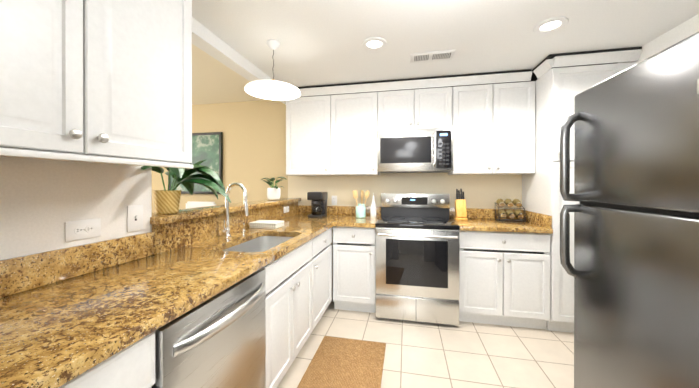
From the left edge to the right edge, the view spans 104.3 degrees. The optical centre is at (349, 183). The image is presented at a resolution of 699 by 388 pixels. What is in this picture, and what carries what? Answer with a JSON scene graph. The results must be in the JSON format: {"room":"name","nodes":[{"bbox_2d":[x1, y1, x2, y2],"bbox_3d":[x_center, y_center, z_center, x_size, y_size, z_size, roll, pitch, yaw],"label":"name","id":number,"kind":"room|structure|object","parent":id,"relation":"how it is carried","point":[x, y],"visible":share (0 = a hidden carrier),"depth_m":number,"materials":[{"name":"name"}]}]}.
{"room":"kitchen","nodes":[
{"label":"kitchen","id":0,"kind":"room"},
{"bbox_2d":[0,156,151,259],"bbox_3d":[-1.265,0.103,0.958,0.120,2.400,1.130,0,0,12],"label":"wall","id":1,"kind":"structure","parent":0,"point":[42,201],"depth_m":1.10,"materials":[{"name":"paint"}]},
{"bbox_2d":[65,218,100,241],"bbox_3d":[-1.153,0.197,1.180,0.008,0.082,0.132,0,0,12],"label":"outlet","id":2,"kind":"object","parent":1,"relation":"attached to","point":[82,229],"visible":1,"depth_m":1.17,"materials":[{"name":"plastic"}]},
{"bbox_2d":[0,0,192,168],"bbox_3d":[-1.013,-0.566,0.929,0.340,0.982,0.931,0,0,12],"label":"upper cabinet","id":3,"kind":"object","parent":1,"relation":"attached to","point":[103,81],"visible":1,"depth_m":0.94,"materials":[{"name":"white wood"}]},
{"bbox_2d":[127,205,142,231],"bbox_3d":[-1.103,0.177,1.404,0.014,0.132,0.082,0,0,12],"label":"light switch","id":4,"kind":"object","parent":1,"relation":"attached to","point":[134,217],"visible":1,"depth_m":1.40,"materials":[{"name":"plastic"}]},
{"bbox_2d":[192,17,285,104],"bbox_3d":[-0.943,-1.049,2.502,0.120,0.098,2.026,0,0,12],"label":"header beam","id":5,"kind":"structure","parent":0,"point":[208,41],"depth_m":2.13,"materials":[{"name":"paint"}]},
{"bbox_2d":[152,100,521,287],"bbox_3d":[-0.853,0.098,3.574,7.020,2.400,0.100,0,0,12],"label":"wall","id":6,"kind":"structure","parent":0,"point":[254,143],"depth_m":3.54,"materials":[{"name":"paint"}]},
{"bbox_2d":[168,132,222,193],"bbox_3d":[-2.145,-0.283,3.772,0.850,0.840,0.035,0,0,12],"label":"framed artwork","id":7,"kind":"object","parent":6,"relation":"attached to","point":[208,147],"visible":0.44,"depth_m":3.72},
{"bbox_2d":[286,93,329,175],"bbox_3d":[-0.445,-0.552,3.255,0.544,0.899,0.310,0,0,12],"label":"upper cabinet","id":8,"kind":"object","parent":6,"relation":"attached to","point":[308,115],"depth_m":3.10,"materials":[{"name":"white wood"}]},
{"bbox_2d":[332,196,336,204],"bbox_3d":[-0.189,0.203,3.380,0.070,0.116,0.008,0,0,12],"label":"outlet","id":9,"kind":"object","parent":6,"relation":"attached to","point":[334,200],"visible":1,"depth_m":3.38,"materials":[{"name":"plastic"}]},
{"bbox_2d":[330,89,379,175],"bbox_3d":[0.079,-0.551,3.147,0.526,0.899,0.310,0,0,12],"label":"upper cabinet","id":10,"kind":"object","parent":6,"relation":"attached to","point":[333,129],"depth_m":3.00,"materials":[{"name":"white wood"}]},
{"bbox_2d":[378,85,453,129],"bbox_3d":[0.714,-0.786,3.014,0.766,0.429,0.310,0,0,12],"label":"upper cabinet","id":11,"kind":"object","parent":6,"relation":"attached to","point":[423,106],"depth_m":2.86,"materials":[{"name":"white wood"}]},
{"bbox_2d":[378,127,452,172],"bbox_3d":[0.703,-0.347,2.965,0.759,0.440,0.452,0,0,12],"label":"microwave","id":12,"kind":"object","parent":11,"relation":"attached to","point":[427,150],"visible":1,"depth_m":2.78,"materials":[{"name":"metal"}]},
{"bbox_2d":[448,77,534,174],"bbox_3d":[1.462,-0.551,2.859,0.759,0.899,0.310,0,0,12],"label":"upper cabinet","id":13,"kind":"object","parent":6,"relation":"attached to","point":[494,129],"depth_m":2.71,"materials":[{"name":"white wood"}]},
{"bbox_2d":[277,288,573,387],"bbox_3d":[-1.356,1.332,1.158,7.020,0.060,5.040,0,0,12],"label":"floor","id":14,"kind":"structure","parent":0,"point":[461,355],"depth_m":2.10,"materials":[{"name":"tile"}]},
{"bbox_2d":[58,331,154,387],"bbox_3d":[-0.927,0.867,0.665,0.620,0.872,0.444,0,0,12],"label":"base cabinet","id":15,"kind":"object","parent":14,"relation":"on","point":[133,366],"depth_m":0.73,"materials":[{"name":"white wood"}]},
{"bbox_2d":[0,202,339,387],"bbox_3d":[-0.661,0.324,1.931,0.660,0.203,3.036,0,0,12],"label":"countertop","id":16,"kind":"structure","parent":15,"relation":"on","point":[67,314],"depth_m":1.00,"materials":[{"name":"stone"}]},
{"bbox_2d":[223,182,248,236],"bbox_3d":[-0.814,0.186,2.054,0.199,0.398,0.252,0,0,12],"label":"faucet","id":17,"kind":"object","parent":16,"relation":"on","point":[226,229],"visible":1,"depth_m":1.98,"materials":[{"name":"silver metal"}]},
{"bbox_2d":[222,236,293,251],"bbox_3d":[-0.603,0.524,1.881,0.372,0.194,0.657,0,0,12],"label":"sink","id":18,"kind":"object","parent":16,"relation":"in","point":[262,243],"visible":0.12,"depth_m":2.19,"materials":[{"name":"metal"}]},
{"bbox_2d":[249,220,283,228],"bbox_3d":[-0.730,0.358,2.413,0.254,0.052,0.174,0,0,12],"label":"dish towel","id":19,"kind":"object","parent":16,"relation":"on","point":[267,224],"visible":0.94,"depth_m":2.35,"materials":[{"name":"fabric"}]},
{"bbox_2d":[307,192,327,217],"bbox_3d":[-0.361,0.238,3.150,0.197,0.290,0.220,0,0,12],"label":"coffee maker","id":20,"kind":"object","parent":16,"relation":"on","point":[318,204],"visible":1,"depth_m":3.06,"materials":[{"name":"black plastic"}]},
{"bbox_2d":[186,201,215,208],"bbox_3d":[-2.004,0.766,3.396,0.460,1.065,0.460,0,0,12],"label":"dining chair","id":21,"kind":"object","parent":14,"relation":"on","point":[192,204],"visible":0.19,"depth_m":3.58,"materials":[{"name":"white"}]},
{"bbox_2d":[152,268,265,387],"bbox_3d":[-0.771,0.868,1.183,0.675,0.868,0.626,0,0,12],"label":"dishwasher","id":22,"kind":"object","parent":14,"relation":"on","point":[218,340],"visible":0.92,"depth_m":1.07,"materials":[{"name":"silver metal"}]},
{"bbox_2d":[263,238,313,387],"bbox_3d":[-0.676,0.865,1.874,0.620,0.872,0.758,0,0,12],"label":"base cabinet","id":23,"kind":"object","parent":14,"relation":"on","point":[298,289],"depth_m":1.73,"materials":[{"name":"white wood"}]},
{"bbox_2d":[314,227,331,327],"bbox_3d":[-0.537,0.863,2.544,0.620,0.872,0.610,0,0,12],"label":"base cabinet","id":24,"kind":"object","parent":14,"relation":"on","point":[322,242],"depth_m":2.44,"materials":[{"name":"white wood"}]},
{"bbox_2d":[297,336,385,387],"bbox_3d":[-0.060,1.295,1.766,0.520,0.012,1.000,0,0,12],"label":"jute rug","id":25,"kind":"object","parent":14,"relation":"on","point":[336,362],"visible":0.96,"depth_m":1.93,"materials":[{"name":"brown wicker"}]},
{"bbox_2d":[333,226,375,312],"bbox_3d":[0.103,0.862,2.998,0.438,0.872,0.600,0,0,12],"label":"base cabinet","id":26,"kind":"object","parent":14,"relation":"on","point":[353,247],"depth_m":2.71,"materials":[{"name":"white wood"}]},
{"bbox_2d":[336,206,380,227],"bbox_3d":[0.109,0.348,2.981,0.422,0.150,0.666,0,0,12],"label":"countertop","id":27,"kind":"structure","parent":26,"relation":"on","point":[346,216],"depth_m":3.02,"materials":[{"name":"stone"}]},
{"bbox_2d":[352,190,369,217],"bbox_3d":[0.136,0.225,3.119,0.187,0.315,0.203,0,0,12],"label":"utensil holder","id":28,"kind":"object","parent":27,"relation":"on","point":[361,210],"visible":1,"depth_m":3.06,"materials":[{"name":"white ceramic"}]},
{"bbox_2d":[370,193,375,217],"bbox_3d":[0.271,0.240,3.085,0.068,0.285,0.068,0,0,12],"label":"oil bottle","id":29,"kind":"object","parent":27,"relation":"on","point":[373,210],"visible":1,"depth_m":3.06,"materials":[{"name":"white ceramic"}]},
{"bbox_2d":[375,193,459,325],"bbox_3d":[0.676,0.704,2.798,0.758,1.190,0.738,0,0,12],"label":"stove","id":30,"kind":"object","parent":14,"relation":"on","point":[417,257],"visible":1,"depth_m":2.52,"materials":[{"name":"metal"}]},
{"bbox_2d":[459,231,549,329],"bbox_3d":[1.434,0.863,2.721,0.754,0.872,0.600,0,0,12],"label":"base cabinet","id":31,"kind":"object","parent":14,"relation":"on","point":[504,278],"depth_m":2.43,"materials":[{"name":"white wood"}]},
{"bbox_2d":[449,208,552,233],"bbox_3d":[1.434,0.349,2.714,0.757,0.150,0.648,0,0,12],"label":"countertop","id":32,"kind":"structure","parent":31,"relation":"on","point":[478,219],"depth_m":2.58,"materials":[{"name":"stone"}]},
{"bbox_2d":[455,189,466,219],"bbox_3d":[1.200,0.217,2.936,0.110,0.332,0.148,0,0,12],"label":"knife block","id":33,"kind":"object","parent":32,"relation":"on","point":[460,208],"visible":1,"depth_m":2.91,"materials":[{"name":"yellow wood"}]},
{"bbox_2d":[495,199,525,221],"bbox_3d":[1.667,0.269,2.826,0.247,0.228,0.154,0,0,12],"label":"spice rack","id":34,"kind":"object","parent":32,"relation":"on","point":[502,213],"visible":1,"depth_m":2.80,"materials":[{"name":"black glass"}]},
{"bbox_2d":[521,47,641,332],"bbox_3d":[2.080,0.101,2.566,0.657,2.397,0.674,0,0,12],"label":"pantry cabinet","id":35,"kind":"object","parent":14,"relation":"on","point":[562,80],"visible":0.21,"depth_m":2.33,"materials":[{"name":"white wood"}]},
{"bbox_2d":[560,32,698,387],"bbox_3d":[1.292,0.444,0.809,0.872,1.717,0.700,0,0,12],"label":"refrigerator","id":36,"kind":"object","parent":14,"relation":"on","point":[634,271],"visible":1,"depth_m":0.88,"materials":[{"name":"grey metal"}]},
{"bbox_2d":[192,0,698,104],"bbox_3d":[-1.356,-1.127,1.153,7.020,0.060,5.040,0,0,12],"label":"ceiling","id":37,"kind":"structure","parent":0,"point":[320,41],"depth_m":2.00,"materials":[{"name":"paint"}]},
{"bbox_2d":[244,40,300,99],"bbox_3d":[-0.594,-0.902,2.118,0.424,0.393,0.424,0,0,12],"label":"pendant lamp","id":38,"kind":"object","parent":37,"relation":"hanging from","point":[272,89],"visible":1,"depth_m":2.14,"materials":[{"name":"white glass"},{"name":"white painted metal"},{"name":"black plastic"}]},
{"bbox_2d":[362,37,386,50],"bbox_3d":[0.195,-1.094,2.128,0.200,0.010,0.200,0,0,12],"label":"recessed light","id":39,"kind":"object","parent":37,"relation":"in","point":[374,43],"visible":1,"depth_m":2.12,"materials":[{"name":"white plastic"}]},
{"bbox_2d":[410,49,455,62],"bbox_3d":[0.708,-1.095,2.337,0.360,0.009,0.170,0,0,12],"label":"ceiling vent","id":40,"kind":"object","parent":37,"relation":"in","point":[432,56],"visible":1,"depth_m":2.33,"materials":[{"name":"white metal"}]},
{"bbox_2d":[533,16,568,33],"bbox_3d":[1.389,-1.093,1.879,0.200,0.010,0.200,0,0,12],"label":"recessed light","id":41,"kind":"object","parent":37,"relation":"in","point":[549,25],"visible":1,"depth_m":1.87,"materials":[{"name":"white plastic"}]},
{"bbox_2d":[619,14,698,62],"bbox_3d":[2.021,0.104,0.402,0.100,2.400,4.940,0,0,12],"label":"wall","id":42,"kind":"structure","parent":0,"point":[682,31],"depth_m":1.94,"materials":[{"name":"paint"}]},
{"bbox_3d":[-0.944,0.761,2.506,0.118,1.078,2.026,0,0,12],"label":"wall","id":43,"kind":"structure","parent":0,"visible":0},
{"bbox_2d":[150,198,300,224],"bbox_3d":[-0.951,0.200,2.500,0.265,0.040,2.038,0,0,12],"label":"bar ledge","id":44,"kind":"object","parent":43,"relation":"on","point":[186,214],"visible":0.73,"depth_m":1.92,"materials":[{"name":"stone"}]},
{"bbox_2d":[141,160,230,213],"bbox_3d":[-1.026,-0.002,1.675,0.624,0.364,0.551,0,0,12],"label":"potted plant","id":45,"kind":"object","parent":44,"relation":"on","point":[166,201],"visible":1,"depth_m":1.64,"materials":[{"name":"plant"}]},
{"bbox_2d":[261,177,286,199],"bbox_3d":[-0.846,0.048,3.009,0.312,0.260,0.304,0,0,12],"label":"potted plant","id":46,"kind":"object","parent":44,"relation":"on","point":[273,192],"visible":1,"depth_m":2.96,"materials":[{"name":"ceramic"}]},
{"bbox_2d":[284,206,288,212],"bbox_3d":[-0.726,0.294,3.129,0.006,0.070,0.140,0,0,12],"label":"outlet","id":47,"kind":"object","parent":43,"relation":"attached to","point":[286,208],"visible":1,"depth_m":3.13,"materials":[{"name":"plastic"}]}
]}

